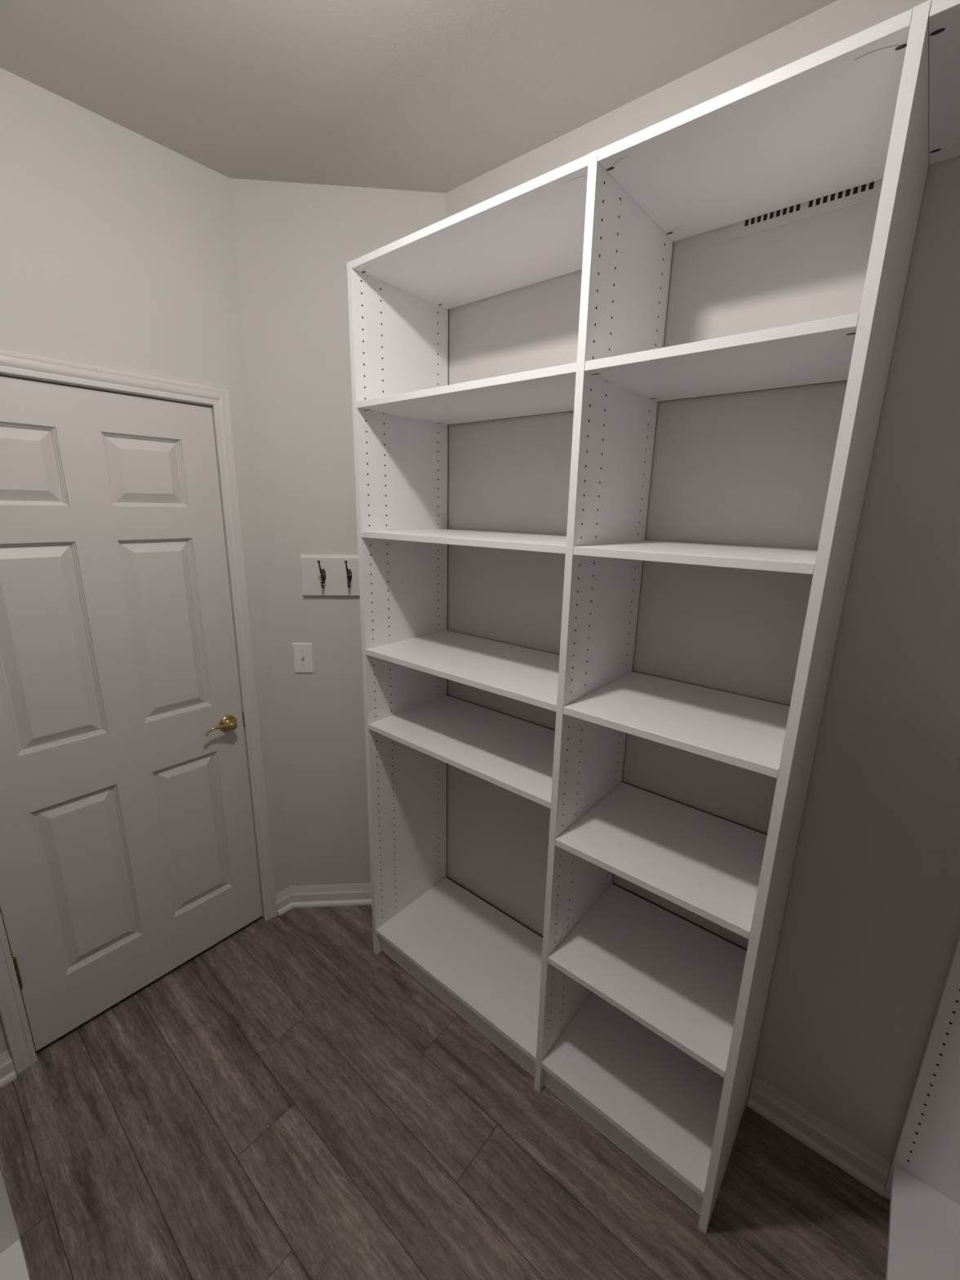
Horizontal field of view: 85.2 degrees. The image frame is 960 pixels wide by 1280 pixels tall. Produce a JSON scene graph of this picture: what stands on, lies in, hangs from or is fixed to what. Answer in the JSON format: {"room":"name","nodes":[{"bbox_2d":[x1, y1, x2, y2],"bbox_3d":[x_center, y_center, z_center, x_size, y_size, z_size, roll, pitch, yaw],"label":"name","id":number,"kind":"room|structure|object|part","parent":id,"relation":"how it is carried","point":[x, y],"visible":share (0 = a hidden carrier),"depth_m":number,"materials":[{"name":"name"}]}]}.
{"room":"walk-in closet","nodes":[
{"label":"walk-in closet","id":0,"kind":"room"},
{"bbox_2d":[0,67,289,1071],"bbox_3d":[-1.365,-0.017,1.478,0.100,2.768,1.549,13,18,38],"label":"wall","id":1,"kind":"structure","parent":0,"point":[118,252],"depth_m":1.51,"materials":[{"name":"paint"}]},
{"bbox_2d":[0,1049,17,1088],"bbox_3d":[-1.616,1.367,1.449,0.028,0.092,0.489,13,18,38],"label":"baseboard","id":2,"kind":"structure","parent":1,"relation":"attached to","point":[7,1073],"depth_m":1.62,"materials":[{"name":"paint"}]},
{"bbox_3d":[-1.611,1.404,1.454,0.015,0.019,0.489,13,18,38],"label":"shoe moulding","id":3,"kind":"part","parent":2,"relation":"part of","materials":[{"name":"paint"}]},
{"bbox_2d":[0,375,262,1051],"bbox_3d":[-1.167,0.278,1.719,0.093,2.046,0.779,13,18,38],"label":"door","id":4,"kind":"structure","parent":1,"relation":"in","point":[128,850],"depth_m":1.69,"materials":[{"name":"paint"}]},
{"bbox_3d":[-1.271,-0.475,1.414,0.020,0.214,0.224,13,18,38],"label":"raised panel","id":5,"kind":"part","parent":4,"relation":"part of","materials":[{"name":"paint"}]},
{"bbox_3d":[-1.281,0.023,1.541,0.020,0.610,0.224,13,18,38],"label":"raised panel","id":6,"kind":"part","parent":4,"relation":"part of","materials":[{"name":"paint"}]},
{"bbox_3d":[-1.295,0.791,1.738,0.020,0.605,0.224,13,18,38],"label":"raised panel","id":7,"kind":"part","parent":4,"relation":"part of","materials":[{"name":"paint"}]},
{"bbox_3d":[-1.060,-0.534,1.659,0.020,0.214,0.221,13,18,38],"label":"raised panel","id":8,"kind":"part","parent":4,"relation":"part of","materials":[{"name":"paint"}]},
{"bbox_3d":[-1.069,-0.036,1.787,0.020,0.610,0.221,13,18,38],"label":"raised panel","id":9,"kind":"part","parent":4,"relation":"part of","materials":[{"name":"paint"}]},
{"bbox_3d":[-1.084,0.732,1.983,0.020,0.605,0.221,13,18,38],"label":"raised panel","id":10,"kind":"part","parent":4,"relation":"part of","materials":[{"name":"paint"}]},
{"bbox_3d":[-0.966,0.332,1.933,0.031,0.035,0.109,13,18,38],"label":"lever","id":11,"kind":"part","parent":4,"relation":"part of","materials":[{"name":"gold metal"}]},
{"bbox_3d":[-0.946,0.323,1.982,0.050,0.066,0.066,13,18,38],"label":"lever handle","id":12,"kind":"part","parent":4,"relation":"part of","materials":[{"name":"gold metal"}]},
{"bbox_2d":[0,349,277,1075],"bbox_3d":[-1.199,0.250,1.744,0.116,2.126,0.882,13,18,38],"label":"trim","id":13,"kind":"structure","parent":1,"relation":"attached to","point":[12,364],"depth_m":1.78,"materials":[{"name":"paint"}]},
{"bbox_3d":[-0.930,0.310,2.049,0.030,0.064,0.002,13,18,38],"label":"strike plate","id":14,"kind":"part","parent":13,"relation":"part of","materials":[{"name":"gold metal"}]},
{"bbox_2d":[230,177,445,886],"bbox_3d":[-0.489,-0.160,2.101,0.691,2.768,0.100,0,14,-5],"label":"wall","id":15,"kind":"structure","parent":0,"point":[295,242],"depth_m":1.91,"materials":[{"name":"paint"}]},
{"bbox_2d":[292,643,314,672],"bbox_3d":[-0.706,0.074,2.082,0.077,0.123,0.018,0,14,-5],"label":"light switch","id":16,"kind":"object","parent":15,"relation":"attached to","point":[303,655],"visible":1,"depth_m":2.08,"materials":[{"name":"plastic"}]},
{"bbox_2d":[275,883,371,915],"bbox_3d":[-0.536,1.153,2.366,0.745,0.092,0.071,-1,14,-8],"label":"baseboard","id":17,"kind":"structure","parent":15,"relation":"attached to","point":[358,894],"depth_m":2.35,"materials":[{"name":"paint"}]},
{"bbox_3d":[-0.531,1.190,2.369,0.735,0.019,0.057,-1,14,-8],"label":"shoe moulding","id":18,"kind":"part","parent":17,"relation":"part of","materials":[{"name":"paint"}]},
{"bbox_2d":[300,554,359,595],"bbox_3d":[-0.495,-0.241,1.982,0.368,0.155,0.089,0,14,-5],"label":"board","id":19,"kind":"object","parent":15,"relation":"attached to","point":[322,574],"visible":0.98,"depth_m":2.00,"materials":[{"name":"paint"}]},
{"bbox_2d":[0,0,836,192],"bbox_3d":[-0.136,-1.229,0.522,2.748,0.100,2.134,13,18,38],"label":"ceiling","id":20,"kind":"structure","parent":0,"point":[423,95],"depth_m":1.25,"materials":[{"name":"paint"}]},
{"bbox_2d":[0,904,890,1279],"bbox_3d":[-0.212,1.524,1.246,2.808,0.060,2.134,13,18,38],"label":"floor","id":21,"kind":"structure","parent":0,"point":[286,1100],"depth_m":1.45,"materials":[{"name":"brown wood"}]},
{"bbox_2d":[0,1170,30,1279],"bbox_3d":[-0.838,0.413,0.505,0.884,2.436,0.411,13,18,38],"label":"shelving unit","id":22,"kind":"object","parent":21,"relation":"on","point":[14,1265],"visible":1,"depth_m":1.16,"materials":[{"name":"white laminate"}]},
{"bbox_3d":[-0.858,1.484,0.779,0.845,0.019,0.409,13,18,38],"label":"panel","id":23,"kind":"part","parent":22,"relation":"part of","materials":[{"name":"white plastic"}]},
{"bbox_2d":[346,0,959,1233],"bbox_3d":[0.510,0.227,1.333,2.053,2.436,0.411,13,18,38],"label":"shelving unit","id":24,"kind":"object","parent":21,"relation":"on","point":[645,1020],"visible":1,"depth_m":1.37,"materials":[{"name":"white laminate"}]},
{"bbox_3d":[0.011,1.189,1.994,0.764,0.019,0.409,13,18,38],"label":"panel","id":25,"kind":"part","parent":24,"relation":"part of","materials":[{"name":"white laminate"}]},
{"bbox_3d":[0.027,0.338,1.776,0.764,0.019,0.409,13,18,38],"label":"shelf","id":26,"kind":"part","parent":24,"relation":"part of","materials":[{"name":"white laminate"}]},
{"bbox_3d":[0.032,0.070,1.708,0.764,0.019,0.409,13,18,38],"label":"shelf","id":27,"kind":"part","parent":24,"relation":"part of","materials":[{"name":"white plastic"}]},
{"bbox_3d":[0.039,-0.313,1.610,0.764,0.019,0.409,13,18,38],"label":"shelf","id":28,"kind":"part","parent":24,"relation":"part of","materials":[{"name":"white plastic"}]},
{"bbox_3d":[0.046,-0.690,1.513,0.764,0.019,0.409,13,18,38],"label":"shelf","id":29,"kind":"part","parent":24,"relation":"part of","materials":[{"name":"white plastic"}]},
{"bbox_3d":[0.052,-1.052,1.419,0.764,0.019,0.405,13,18,38],"label":"panel","id":30,"kind":"part","parent":24,"relation":"part of","materials":[{"name":"white plastic"}]},
{"bbox_3d":[0.502,1.300,1.597,0.479,0.019,0.409,13,18,38],"label":"panel","id":31,"kind":"part","parent":24,"relation":"part of","materials":[{"name":"white plastic"}]},
{"bbox_3d":[0.509,0.922,1.500,0.479,0.019,0.409,13,18,38],"label":"shelf","id":32,"kind":"part","parent":24,"relation":"part of","materials":[{"name":"white laminate"}]},
{"bbox_3d":[0.517,0.547,1.404,0.479,0.019,0.409,13,18,38],"label":"shelf","id":33,"kind":"part","parent":24,"relation":"part of","materials":[{"name":"white plastic"}]},
{"bbox_3d":[0.523,0.181,1.311,0.479,0.019,0.409,13,18,38],"label":"shelf","id":34,"kind":"part","parent":24,"relation":"part of","materials":[{"name":"white laminate"}]},
{"bbox_3d":[0.531,-0.202,1.213,0.479,0.019,0.409,13,18,38],"label":"shelf","id":35,"kind":"part","parent":24,"relation":"part of","materials":[{"name":"white laminate"}]},
{"bbox_3d":[0.538,-0.578,1.117,0.479,0.019,0.409,13,18,38],"label":"shelf","id":36,"kind":"part","parent":24,"relation":"part of","materials":[{"name":"white laminate"}]},
{"bbox_3d":[0.543,-0.941,1.022,0.479,0.019,0.405,13,18,38],"label":"panel","id":37,"kind":"part","parent":24,"relation":"part of","materials":[{"name":"white plastic"}]},
{"bbox_3d":[1.030,-0.831,0.629,0.750,0.019,0.405,13,18,38],"label":"panel","id":38,"kind":"part","parent":24,"relation":"part of","materials":[{"name":"white plastic"}]},
{"bbox_2d":[883,933,959,1279],"bbox_3d":[1.017,0.412,0.689,0.411,2.417,0.779,13,18,38],"label":"shelving unit","id":39,"kind":"object","parent":21,"relation":"on","point":[922,1184],"visible":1,"depth_m":1.26,"materials":[{"name":"white laminate"}]},
{"bbox_3d":[0.996,1.473,0.960,0.409,0.019,0.740,13,18,38],"label":"panel","id":40,"kind":"part","parent":39,"relation":"part of","materials":[{"name":"white plastic"}]},
{"bbox_2d":[444,0,959,1173],"bbox_3d":[0.717,0.029,1.452,2.156,2.768,0.100,13,18,38],"label":"wall","id":41,"kind":"structure","parent":0,"point":[869,933],"depth_m":1.33,"materials":[{"name":"paint"}]},
{"bbox_2d":[727,178,883,240],"bbox_3d":[0.716,-0.999,1.137,0.316,0.140,0.004,13,18,38],"label":"air vent","id":42,"kind":"object","parent":41,"relation":"in","point":[870,191],"visible":0.35,"depth_m":1.15,"materials":[{"name":"metal"}]},
{"bbox_2d":[746,1075,890,1196],"bbox_3d":[0.953,1.405,1.492,0.335,0.092,0.028,13,18,38],"label":"baseboard","id":43,"kind":"structure","parent":41,"relation":"attached to","point":[850,1155],"depth_m":1.48,"materials":[{"name":"paint"}]}
]}

